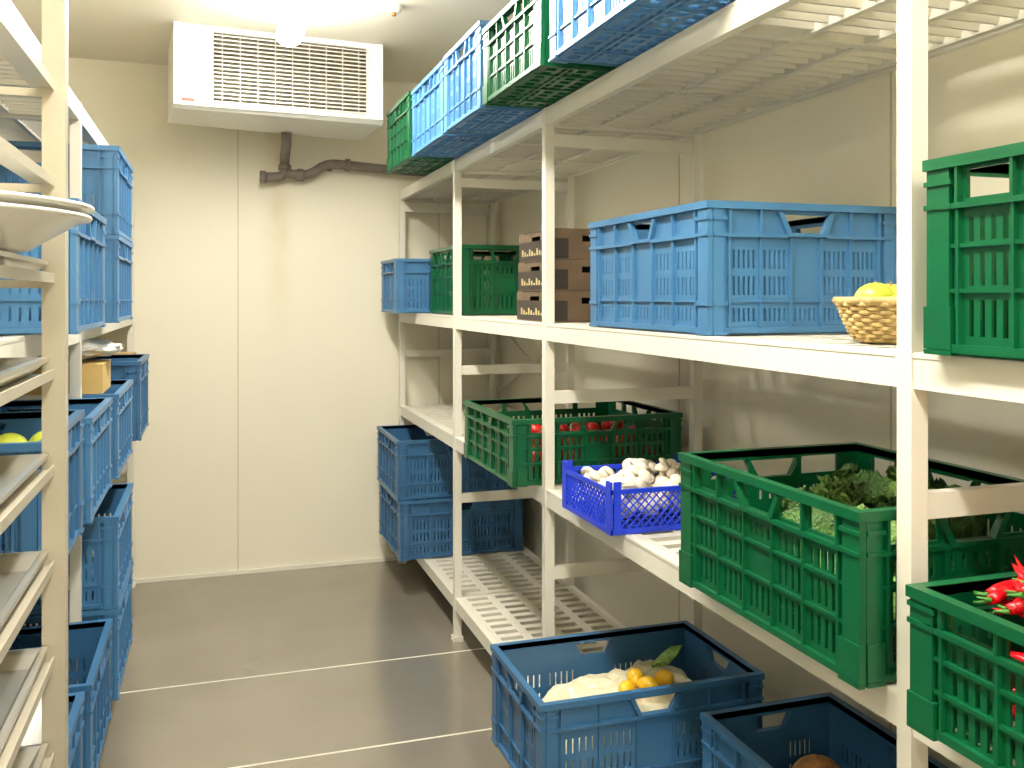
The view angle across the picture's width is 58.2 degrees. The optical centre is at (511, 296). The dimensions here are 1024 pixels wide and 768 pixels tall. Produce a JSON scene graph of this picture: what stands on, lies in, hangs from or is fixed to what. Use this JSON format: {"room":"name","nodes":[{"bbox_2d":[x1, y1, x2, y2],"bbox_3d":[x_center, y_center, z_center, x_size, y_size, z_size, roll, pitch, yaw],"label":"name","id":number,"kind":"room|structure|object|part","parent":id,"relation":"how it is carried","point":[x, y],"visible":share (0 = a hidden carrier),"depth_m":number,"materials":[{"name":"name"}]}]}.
{"room":"walk-in cold room","nodes":[
{"label":"walk-in cold room","id":0,"kind":"room"},
{"bbox_2d":[11,0,532,82],"bbox_3d":[-0.294,-1.280,1.903,2.820,0.100,6.800,0,0,-18],"label":"ceiling","id":1,"kind":"structure","parent":0,"point":[414,41],"depth_m":4.11,"materials":[{"name":"white paint"}]},
{"bbox_2d":[167,21,383,140],"bbox_3d":[-1.166,-1.031,4.518,0.966,0.398,0.506,0,0,-24],"label":"air conditioner","id":2,"kind":"object","parent":1,"relation":"attached to","point":[219,77],"depth_m":4.33,"materials":[{"name":"white metal"}]},
{"bbox_2d":[276,0,314,46],"bbox_3d":[-0.759,-1.153,3.344,0.110,0.154,1.330,0,0,-18],"label":"ceiling lamp","id":3,"kind":"object","parent":1,"relation":"attached to","point":[295,14],"visible":1,"depth_m":3.62,"materials":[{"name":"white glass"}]},
{"bbox_2d":[386,3,401,15],"bbox_3d":[-0.500,-1.209,3.887,0.068,0.042,0.068,0,0,-18],"label":"sensor","id":4,"kind":"object","parent":1,"relation":"attached to","point":[394,9],"depth_m":3.87,"materials":[{"name":"white plastic"}]},
{"bbox_2d":[68,58,499,578],"bbox_3d":[-1.333,0.135,5.087,2.820,2.730,0.100,0,0,-18],"label":"wall","id":5,"kind":"structure","parent":0,"point":[273,367],"depth_m":5.02,"materials":[{"name":"beige paint"}]},
{"bbox_2d":[134,556,396,583],"bbox_3d":[-1.315,1.490,5.034,2.620,0.020,0.012,0,0,-18],"label":"baseboard","id":6,"kind":"structure","parent":5,"relation":"attached to","point":[325,564],"depth_m":5.01,"materials":[{"name":"beige plastic"}]},
{"bbox_2d":[260,132,426,183],"bbox_3d":[-0.785,-0.723,5.133,1.178,0.223,0.378,0,0,-33],"label":"drain pipe","id":7,"kind":"object","parent":5,"relation":"attached to","point":[285,169],"visible":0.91,"depth_m":5.00,"materials":[{"name":"grey plastic"}]},
{"bbox_2d":[438,203,438,403],"bbox_3d":[-0.423,0.135,5.331,0.005,2.730,0.002,0,0,-18],"label":"trim","id":8,"kind":"structure","parent":5,"relation":"attached to","point":[438,203],"depth_m":5.33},
{"bbox_2d":[98,559,516,767],"bbox_3d":[-0.294,1.549,1.903,2.820,0.101,6.800,0,0,-18],"label":"floor","id":9,"kind":"structure","parent":0,"point":[206,629],"depth_m":3.63,"materials":[{"name":"grey concrete"}]},
{"bbox_2d":[0,0,67,767],"bbox_3d":[-0.832,0.490,0.980,0.575,2.020,0.700,0,0,-18],"label":"trolley","id":10,"kind":"object","parent":9,"relation":"on","point":[50,683],"visible":0.93,"depth_m":1.34,"materials":[{"name":"metal"}]},
{"bbox_2d":[0,646,47,753],"bbox_3d":[-0.832,0.519,0.980,0.523,0.025,0.580,0,0,-18],"label":"steel tray","id":11,"kind":"object","parent":10,"relation":"on","point":[19,669],"visible":1,"depth_m":1.25,"materials":[{"name":"silver metal"}]},
{"bbox_2d":[0,550,47,628],"bbox_3d":[-0.832,0.379,0.980,0.523,0.025,0.580,0,0,-18],"label":"steel tray","id":12,"kind":"object","parent":10,"relation":"on","point":[17,569],"visible":1,"depth_m":1.27,"materials":[{"name":"silver metal"}]},
{"bbox_2d":[0,454,47,504],"bbox_3d":[-0.832,0.239,0.980,0.523,0.025,0.580,0,0,-18],"label":"steel tray","id":13,"kind":"object","parent":10,"relation":"on","point":[14,469],"visible":1,"depth_m":1.29,"materials":[{"name":"silver metal"}]},
{"bbox_2d":[0,357,47,386],"bbox_3d":[-0.832,0.099,0.980,0.523,0.025,0.580,0,0,-18],"label":"steel tray","id":14,"kind":"object","parent":10,"relation":"on","point":[12,369],"visible":1,"depth_m":1.24,"materials":[{"name":"silver metal"}]},
{"bbox_2d":[0,250,47,269],"bbox_3d":[-0.832,-0.041,0.980,0.523,0.025,0.580,0,0,-18],"label":"steel tray","id":15,"kind":"object","parent":10,"relation":"on","point":[6,258],"visible":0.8,"depth_m":1.17,"materials":[{"name":"silver metal"}]},
{"bbox_2d":[0,202,91,252],"bbox_3d":[-0.718,-0.077,1.065,0.421,0.044,0.421,0,0,-18],"label":"serving platter","id":16,"kind":"object","parent":15,"relation":"on","point":[23,228],"visible":0.96,"depth_m":1.04,"materials":[{"name":"white ceramic"}]},
{"bbox_2d":[0,191,94,214],"bbox_3d":[-0.715,-0.089,1.066,0.421,0.044,0.421,0,0,-18],"label":"serving platter","id":17,"kind":"object","parent":16,"relation":"on","point":[5,196],"visible":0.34,"depth_m":1.02,"materials":[{"name":"white ceramic"}]},
{"bbox_2d":[11,743,47,767],"bbox_3d":[-0.832,0.659,0.980,0.523,0.025,0.580,0,0,-18],"label":"steel tray","id":18,"kind":"object","parent":10,"relation":"on","point":[29,756],"visible":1,"depth_m":1.31,"materials":[{"name":"silver metal"}]},
{"bbox_2d":[0,0,134,684],"bbox_3d":[-1.427,0.449,2.232,0.574,2.103,5.174,0,0,-18],"label":"shelving","id":19,"kind":"object","parent":9,"relation":"on","point":[20,117],"visible":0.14,"depth_m":2.83,"materials":[{"name":"white metal"}]},
{"bbox_3d":[-1.403,-0.575,2.156,0.518,0.049,1.263,0,0,-18],"label":"shelf","id":20,"kind":"part","parent":19,"relation":"part of","materials":[{"name":"white plastic"}]},
{"bbox_3d":[-1.599,0.449,2.760,0.574,2.103,0.044,0,0,-18],"label":"upright frame","id":21,"kind":"part","parent":19,"relation":"part of","materials":[{"name":"white metal"}]},
{"bbox_2d":[0,409,84,599],"bbox_3d":[-1.194,0.428,1.951,0.460,0.300,0.550,0,0,-18],"label":"plastic crate","id":22,"kind":"object","parent":19,"relation":"on","point":[24,534],"visible":0.33,"depth_m":2.14,"materials":[{"name":"blue plastic"}]},
{"bbox_2d":[0,431,41,442],"bbox_3d":[-1.136,0.373,1.954,0.318,0.130,0.380,0,0,-18],"label":"apples","id":23,"kind":"object","parent":22,"relation":"in","point":[7,437],"visible":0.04,"depth_m":2.10,"materials":[{"name":"yellow food"}]},
{"bbox_3d":[-1.911,-0.575,3.716,0.518,0.049,2.003,0,0,-18],"label":"shelf","id":24,"kind":"part","parent":19,"relation":"part of","materials":[{"name":"white plastic"}]},
{"bbox_2d":[0,198,106,334],"bbox_3d":[-1.263,-0.068,2.228,0.460,0.300,0.580,0,0,-18],"label":"plastic crate","id":25,"kind":"object","parent":19,"relation":"on","point":[86,242],"visible":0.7,"depth_m":2.06,"materials":[{"name":"blue plastic"}]},
{"bbox_2d":[0,397,112,523],"bbox_3d":[-1.367,0.443,2.515,0.460,0.270,0.510,0,0,-18],"label":"plastic crate","id":26,"kind":"object","parent":19,"relation":"on","point":[97,465],"visible":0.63,"depth_m":2.54,"materials":[{"name":"blue plastic"}]},
{"bbox_2d":[9,619,112,767],"bbox_3d":[-1.367,1.133,2.515,0.460,0.290,0.510,0,0,-18],"label":"plastic crate","id":27,"kind":"object","parent":19,"relation":"on","point":[91,641],"visible":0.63,"depth_m":2.69,"materials":[{"name":"blue plastic"}]},
{"bbox_2d":[0,379,132,479],"bbox_3d":[-1.551,0.443,3.112,0.460,0.270,0.560,0,0,-18],"label":"plastic crate","id":28,"kind":"object","parent":19,"relation":"on","point":[120,390],"visible":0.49,"depth_m":3.05,"materials":[{"name":"blue plastic"}]},
{"bbox_2d":[24,359,110,394],"bbox_3d":[-1.503,0.260,2.981,0.352,0.093,0.242,0,0,-18],"label":"carton","id":29,"kind":"object","parent":28,"relation":"on","point":[96,374],"visible":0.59,"depth_m":2.91,"materials":[{"name":"beige cardboard"}]},
{"bbox_2d":[40,338,122,360],"bbox_3d":[-1.445,0.172,3.046,0.294,0.077,0.273,0,0,-18],"label":"plastic bag","id":30,"kind":"object","parent":29,"relation":"on","point":[91,348],"visible":0.37,"depth_m":3.00,"materials":[{"name":"plastic"}]},
{"bbox_2d":[12,562,132,700],"bbox_3d":[-1.551,1.133,3.112,0.460,0.290,0.560,0,0,-18],"label":"plastic crate","id":31,"kind":"object","parent":19,"relation":"on","point":[121,637],"visible":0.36,"depth_m":2.92,"materials":[{"name":"blue plastic"}]},
{"bbox_2d":[29,483,132,614],"bbox_3d":[-1.551,0.841,3.112,0.460,0.290,0.560,0,0,-18],"label":"plastic crate","id":32,"kind":"object","parent":31,"relation":"on","point":[109,537],"visible":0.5,"depth_m":2.91,"materials":[{"name":"blue plastic"}]},
{"bbox_2d":[68,691,84,767],"bbox_3d":[-1.194,1.128,1.951,0.460,0.300,0.550,0,0,-18],"label":"plastic crate","id":33,"kind":"object","parent":19,"relation":"on","point":[76,699],"visible":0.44,"depth_m":2.22,"materials":[{"name":"blue plastic"}]},
{"bbox_2d":[21,697,41,745],"bbox_3d":[-1.089,0.977,1.983,0.188,0.263,0.419,0,0,-18],"label":"plastic bag","id":34,"kind":"object","parent":33,"relation":"in","point":[33,735],"visible":0.11,"depth_m":1.96,"materials":[{"name":"white plastic"}]},
{"bbox_2d":[29,234,132,322],"bbox_3d":[-1.551,-0.058,3.112,0.460,0.280,0.560,0,0,-18],"label":"plastic crate","id":35,"kind":"object","parent":19,"relation":"on","point":[118,250],"visible":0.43,"depth_m":2.92,"materials":[{"name":"blue plastic"}]},
{"bbox_2d":[0,140,132,243],"bbox_3d":[-1.551,-0.340,3.112,0.460,0.280,0.560,0,0,-18],"label":"plastic crate","id":36,"kind":"object","parent":35,"relation":"on","point":[107,172],"visible":0.43,"depth_m":2.91,"materials":[{"name":"blue plastic"}]},
{"bbox_2d":[24,354,148,440],"bbox_3d":[-1.792,0.418,3.865,0.470,0.320,0.500,0,0,-18],"label":"plastic crate","id":37,"kind":"object","parent":19,"relation":"on","point":[123,366],"visible":0.31,"depth_m":3.70,"materials":[{"name":"blue plastic"}]},
{"bbox_2d":[112,352,135,354],"bbox_3d":[-1.984,0.427,4.375,0.342,0.303,0.352,0,0,-18],"label":"carton","id":38,"kind":"object","parent":37,"relation":"in","point":[116,353],"visible":0.1,"depth_m":4.49,"materials":[{"name":"beige cardboard"}]},
{"bbox_3d":[-2.223,0.449,4.671,0.574,2.103,0.044,0,0,-18],"label":"upright frame","id":39,"kind":"part","parent":19,"relation":"part of","materials":[{"name":"white metal"}]},
{"bbox_2d":[397,0,1023,767],"bbox_3d":[0.496,0.449,2.649,0.590,2.103,5.574,0,0,-18],"label":"shelving","id":40,"kind":"object","parent":9,"relation":"on","point":[747,59],"visible":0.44,"depth_m":2.32,"materials":[{"name":"white metal"}]},
{"bbox_2d":[387,91,456,174],"bbox_3d":[-0.312,-0.749,4.311,0.460,0.290,0.530,0,0,-18],"label":"plastic crate","id":41,"kind":"object","parent":40,"relation":"on","point":[399,160],"visible":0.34,"depth_m":4.22,"materials":[{"name":"green plastic"}]},
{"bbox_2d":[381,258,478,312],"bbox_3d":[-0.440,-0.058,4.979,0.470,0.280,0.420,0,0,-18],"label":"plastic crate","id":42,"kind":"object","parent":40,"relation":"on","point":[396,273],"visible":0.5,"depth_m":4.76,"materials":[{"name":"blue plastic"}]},
{"bbox_3d":[-0.369,0.449,5.276,0.574,2.103,0.044,0,0,-18],"label":"upright frame","id":43,"kind":"part","parent":40,"relation":"part of","materials":[{"name":"white metal"}]},
{"bbox_2d":[379,481,522,560],"bbox_3d":[-0.341,1.161,4.932,0.650,0.295,0.590,0,0,-18],"label":"plastic crate","id":44,"kind":"object","parent":40,"relation":"on","point":[402,526],"visible":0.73,"depth_m":4.68,"materials":[{"name":"blue plastic"}]},
{"bbox_2d":[377,424,516,500],"bbox_3d":[-0.357,0.864,4.932,0.640,0.295,0.580,0,0,-18],"label":"plastic crate","id":45,"kind":"object","parent":44,"relation":"on","point":[402,449],"visible":0.6,"depth_m":4.65,"materials":[{"name":"blue plastic"}]},
{"bbox_2d":[411,60,495,157],"bbox_3d":[-0.131,-0.744,3.765,0.455,0.280,0.560,0,0,-18],"label":"plastic crate","id":46,"kind":"object","parent":40,"relation":"on","point":[428,138],"visible":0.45,"depth_m":3.69,"materials":[{"name":"blue plastic"}]},
{"bbox_3d":[-0.178,0.623,4.691,0.502,0.024,1.199,0,0,-18],"label":"shelf","id":47,"kind":"part","parent":40,"relation":"part of","materials":[{"name":"white plastic"}]},
{"bbox_3d":[-0.178,0.097,4.691,0.502,0.024,1.199,0,0,-18],"label":"shelf","id":48,"kind":"part","parent":40,"relation":"part of","materials":[{"name":"white plastic"}]},
{"bbox_2d":[429,244,518,314],"bbox_3d":[-0.122,-0.078,4.504,0.440,0.320,0.600,0,0,-18],"label":"plastic crate","id":49,"kind":"object","parent":40,"relation":"on","point":[504,283],"visible":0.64,"depth_m":4.23,"materials":[{"name":"green plastic"}]},
{"bbox_3d":[-0.178,-0.575,4.691,0.518,0.049,1.223,0,0,-18],"label":"shelf","id":50,"kind":"part","parent":40,"relation":"part of","materials":[{"name":"white plastic"}]},
{"bbox_3d":[-0.178,1.323,4.691,0.502,0.024,1.199,0,0,-18],"label":"shelf","id":51,"kind":"part","parent":40,"relation":"part of","materials":[{"name":"white plastic"}]},
{"bbox_3d":[0.013,0.449,4.106,0.574,2.103,0.044,0,0,-18],"label":"upright frame","id":52,"kind":"part","parent":40,"relation":"part of","materials":[{"name":"white metal"}]},
{"bbox_2d":[443,20,591,135],"bbox_3d":[0.038,-0.744,3.236,0.460,0.280,0.490,0,0,-18],"label":"plastic crate","id":53,"kind":"object","parent":40,"relation":"on","point":[464,112],"visible":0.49,"depth_m":3.13,"materials":[{"name":"blue plastic"}]},
{"bbox_3d":[0.190,0.097,3.562,0.502,0.024,1.114,0,0,-18],"label":"shelf","id":54,"kind":"part","parent":40,"relation":"part of","materials":[{"name":"white plastic"}]},
{"bbox_2d":[517,291,589,321],"bbox_3d":[0.201,0.031,3.252,0.262,0.103,0.381,0,0,-18],"label":"box","id":55,"kind":"object","parent":40,"relation":"on","point":[570,306],"visible":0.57,"depth_m":3.07,"materials":[{"name":"brown cardboard"}]},
{"bbox_2d":[518,259,589,290],"bbox_3d":[0.202,-0.073,3.255,0.258,0.103,0.375,0,0,-18],"label":"box","id":56,"kind":"object","parent":55,"relation":"on","point":[570,275],"visible":0.53,"depth_m":3.07,"materials":[{"name":"brown cardboard"}]},
{"bbox_2d":[519,228,589,262],"bbox_3d":[0.203,-0.177,3.259,0.254,0.103,0.369,0,0,-18],"label":"box","id":57,"kind":"object","parent":56,"relation":"on","point":[570,243],"visible":0.53,"depth_m":3.08,"materials":[{"name":"brown cardboard"}]},
{"bbox_3d":[0.190,1.323,3.562,0.502,0.024,1.114,0,0,-18],"label":"shelf","id":58,"kind":"part","parent":40,"relation":"part of","materials":[{"name":"white plastic"}]},
{"bbox_3d":[0.190,0.623,3.562,0.502,0.024,1.114,0,0,-18],"label":"shelf","id":59,"kind":"part","parent":40,"relation":"part of","materials":[{"name":"white plastic"}]},
{"bbox_3d":[0.190,-0.575,3.562,0.518,0.049,1.138,0,0,-18],"label":"shelf","id":60,"kind":"part","parent":40,"relation":"part of","materials":[{"name":"white plastic"}]},
{"bbox_2d":[463,397,682,487],"bbox_3d":[0.197,0.501,3.314,0.610,0.215,0.600,0,0,-18],"label":"plastic crate","id":61,"kind":"object","parent":40,"relation":"on","point":[507,453],"visible":0.84,"depth_m":3.08,"materials":[{"name":"green plastic"}]},
{"bbox_2d":[504,420,660,470],"bbox_3d":[0.193,0.518,3.314,0.550,0.139,0.531,0,0,-18],"label":"tomatoes","id":62,"kind":"object","parent":61,"relation":"in","point":[606,425],"visible":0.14,"depth_m":3.31,"materials":[{"name":"red food"}]},
{"bbox_2d":[482,0,683,108],"bbox_3d":[0.207,-0.724,2.718,0.460,0.240,0.540,0,0,-18],"label":"plastic crate","id":63,"kind":"object","parent":40,"relation":"on","point":[516,55],"visible":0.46,"depth_m":2.63,"materials":[{"name":"green plastic"}]},
{"bbox_3d":[0.368,0.449,3.018,0.574,2.103,0.044,0,0,-18],"label":"upright frame","id":64,"kind":"part","parent":40,"relation":"part of","materials":[{"name":"white metal"}]},
{"bbox_2d":[490,620,764,767],"bbox_3d":[0.313,1.168,2.618,0.652,0.280,0.435,0,0,-18],"label":"plastic crate","id":65,"kind":"object","parent":40,"relation":"on","point":[528,731],"visible":0.88,"depth_m":2.48,"materials":[{"name":"blue plastic"}]},
{"bbox_2d":[542,659,696,767],"bbox_3d":[0.319,1.178,2.622,0.569,0.185,0.377,0,0,-18],"label":"paper bag","id":66,"kind":"object","parent":65,"relation":"in","point":[603,683],"visible":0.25,"depth_m":2.64,"materials":[{"name":"white paper"}]},
{"bbox_2d":[618,645,681,691],"bbox_3d":[0.429,1.086,2.655,0.128,0.065,0.344,0,0,45],"label":"pile","id":67,"kind":"object","parent":66,"relation":"on","point":[635,678],"visible":0.79,"depth_m":2.60,"materials":[{"name":"yellow plant"}]},
{"bbox_2d":[548,0,735,66],"bbox_3d":[0.403,-0.739,2.151,0.460,0.270,0.600,0,0,-18],"label":"plastic crate","id":68,"kind":"object","parent":40,"relation":"on","point":[605,26],"visible":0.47,"depth_m":2.16,"materials":[{"name":"blue plastic"}]},
{"bbox_2d":[562,454,735,535],"bbox_3d":[0.386,0.541,2.566,0.396,0.135,0.341,0,0,-18],"label":"crate","id":69,"kind":"object","parent":40,"relation":"on","point":[610,522],"visible":0.52,"depth_m":2.40,"materials":[{"name":"plastic"}]},
{"bbox_2d":[581,457,715,517],"bbox_3d":[0.385,0.522,2.564,0.371,0.144,0.310,0,0,-21],"label":"pile","id":70,"kind":"object","parent":69,"relation":"in","point":[635,473],"visible":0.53,"depth_m":2.51,"materials":[{"name":"white food"}]},
{"bbox_3d":[0.616,0.623,2.255,0.502,0.024,1.574,0,0,-18],"label":"shelf","id":71,"kind":"part","parent":40,"relation":"part of","materials":[{"name":"white plastic"}]},
{"bbox_3d":[0.616,0.097,2.255,0.502,0.024,1.574,0,0,-18],"label":"shelf","id":72,"kind":"part","parent":40,"relation":"part of","materials":[{"name":"white plastic"}]},
{"bbox_2d":[588,200,896,334],"bbox_3d":[0.558,-0.063,2.354,0.510,0.290,0.650,0,0,-18],"label":"plastic crate","id":73,"kind":"object","parent":40,"relation":"on","point":[706,267],"visible":0.96,"depth_m":2.08,"materials":[{"name":"blue plastic"}]},
{"bbox_3d":[0.616,-0.575,2.255,0.518,0.049,1.598,0,0,-18],"label":"shelf","id":74,"kind":"part","parent":40,"relation":"part of","materials":[{"name":"white plastic"}]},
{"bbox_2d":[700,692,947,767],"bbox_3d":[0.740,1.168,2.050,0.382,0.280,0.600,0,0,-18],"label":"plastic crate","id":75,"kind":"object","parent":40,"relation":"on","point":[836,730],"visible":0.94,"depth_m":2.30,"materials":[{"name":"blue plastic"}]},
{"bbox_2d":[792,754,839,767],"bbox_3d":[0.712,1.178,2.091,0.288,0.245,0.330,0,0,-35],"label":"pile","id":76,"kind":"object","parent":75,"relation":"in","point":[812,760],"visible":1,"depth_m":2.11,"materials":[{"name":"brown food"}]},
{"bbox_2d":[678,442,1023,689],"bbox_3d":[0.665,0.471,1.768,0.460,0.275,0.580,0,0,-18],"label":"plastic crate","id":77,"kind":"object","parent":40,"relation":"on","point":[720,555],"visible":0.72,"depth_m":1.60,"materials":[{"name":"green plastic"}]},
{"bbox_2d":[752,463,1006,652],"bbox_3d":[0.672,0.473,1.753,0.397,0.258,0.542,0,0,-18],"label":"leafy vegetables","id":78,"kind":"object","parent":77,"relation":"in","point":[850,486],"visible":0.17,"depth_m":1.77,"materials":[{"name":"green plant"}]},
{"bbox_2d":[832,297,896,343],"bbox_3d":[0.704,0.041,1.681,0.229,0.083,0.219,0,0,-18],"label":"wicker basket","id":79,"kind":"object","parent":40,"relation":"on","point":[866,319],"visible":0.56,"depth_m":1.62,"materials":[{"name":"wicker"}]},
{"bbox_2d":[854,281,896,296],"bbox_3d":[0.709,0.018,1.678,0.140,0.096,0.147,0,0,45],"label":"apples","id":80,"kind":"object","parent":79,"relation":"in","point":[874,289],"visible":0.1,"depth_m":1.66,"materials":[{"name":"yellow food"}]},
{"bbox_3d":[0.865,0.449,1.492,0.574,2.103,0.044,0,0,-18],"label":"upright frame","id":81,"kind":"part","parent":40,"relation":"part of","materials":[{"name":"white metal"}]},
{"bbox_2d":[905,571,1023,767],"bbox_3d":[0.880,0.508,1.102,0.483,0.200,0.590,0,0,-18],"label":"plastic crate","id":82,"kind":"object","parent":40,"relation":"on","point":[962,681],"visible":0.98,"depth_m":1.23,"materials":[{"name":"green plastic"}]},
{"bbox_2d":[973,555,1023,718],"bbox_3d":[0.869,0.468,1.109,0.424,0.232,0.550,0,0,-18],"label":"chilies","id":83,"kind":"object","parent":82,"relation":"in","point":[1014,587],"visible":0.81,"depth_m":1.26,"materials":[{"name":"red food"}]},
{"bbox_2d":[922,142,1023,360],"bbox_3d":[0.909,-0.058,1.130,0.470,0.280,0.585,0,0,-18],"label":"plastic crate","id":84,"kind":"object","parent":40,"relation":"on","point":[975,307],"visible":1,"depth_m":1.27,"materials":[{"name":"green plastic"}]},
{"bbox_2d":[500,28,1023,767],"bbox_3d":[0.999,0.135,2.324,0.100,2.730,6.600,0,0,-18],"label":"wall","id":85,"kind":"structure","parent":0,"point":[833,147],"depth_m":2.76,"materials":[{"name":"white paint"}]},
{"bbox_2d":[679,154,679,620],"bbox_3d":[0.609,0.135,3.354,0.002,2.730,0.006,0,0,-18],"label":"trim","id":86,"kind":"structure","parent":85,"relation":"attached to","point":[679,154],"depth_m":3.35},
{"bbox_2d":[890,72,891,730],"bbox_3d":[0.950,0.135,2.308,0.002,2.730,0.006,0,0,-18],"label":"trim","id":87,"kind":"structure","parent":85,"relation":"attached to","point":[890,72],"depth_m":2.31,"materials":[{"name":"white metal"}]}
]}

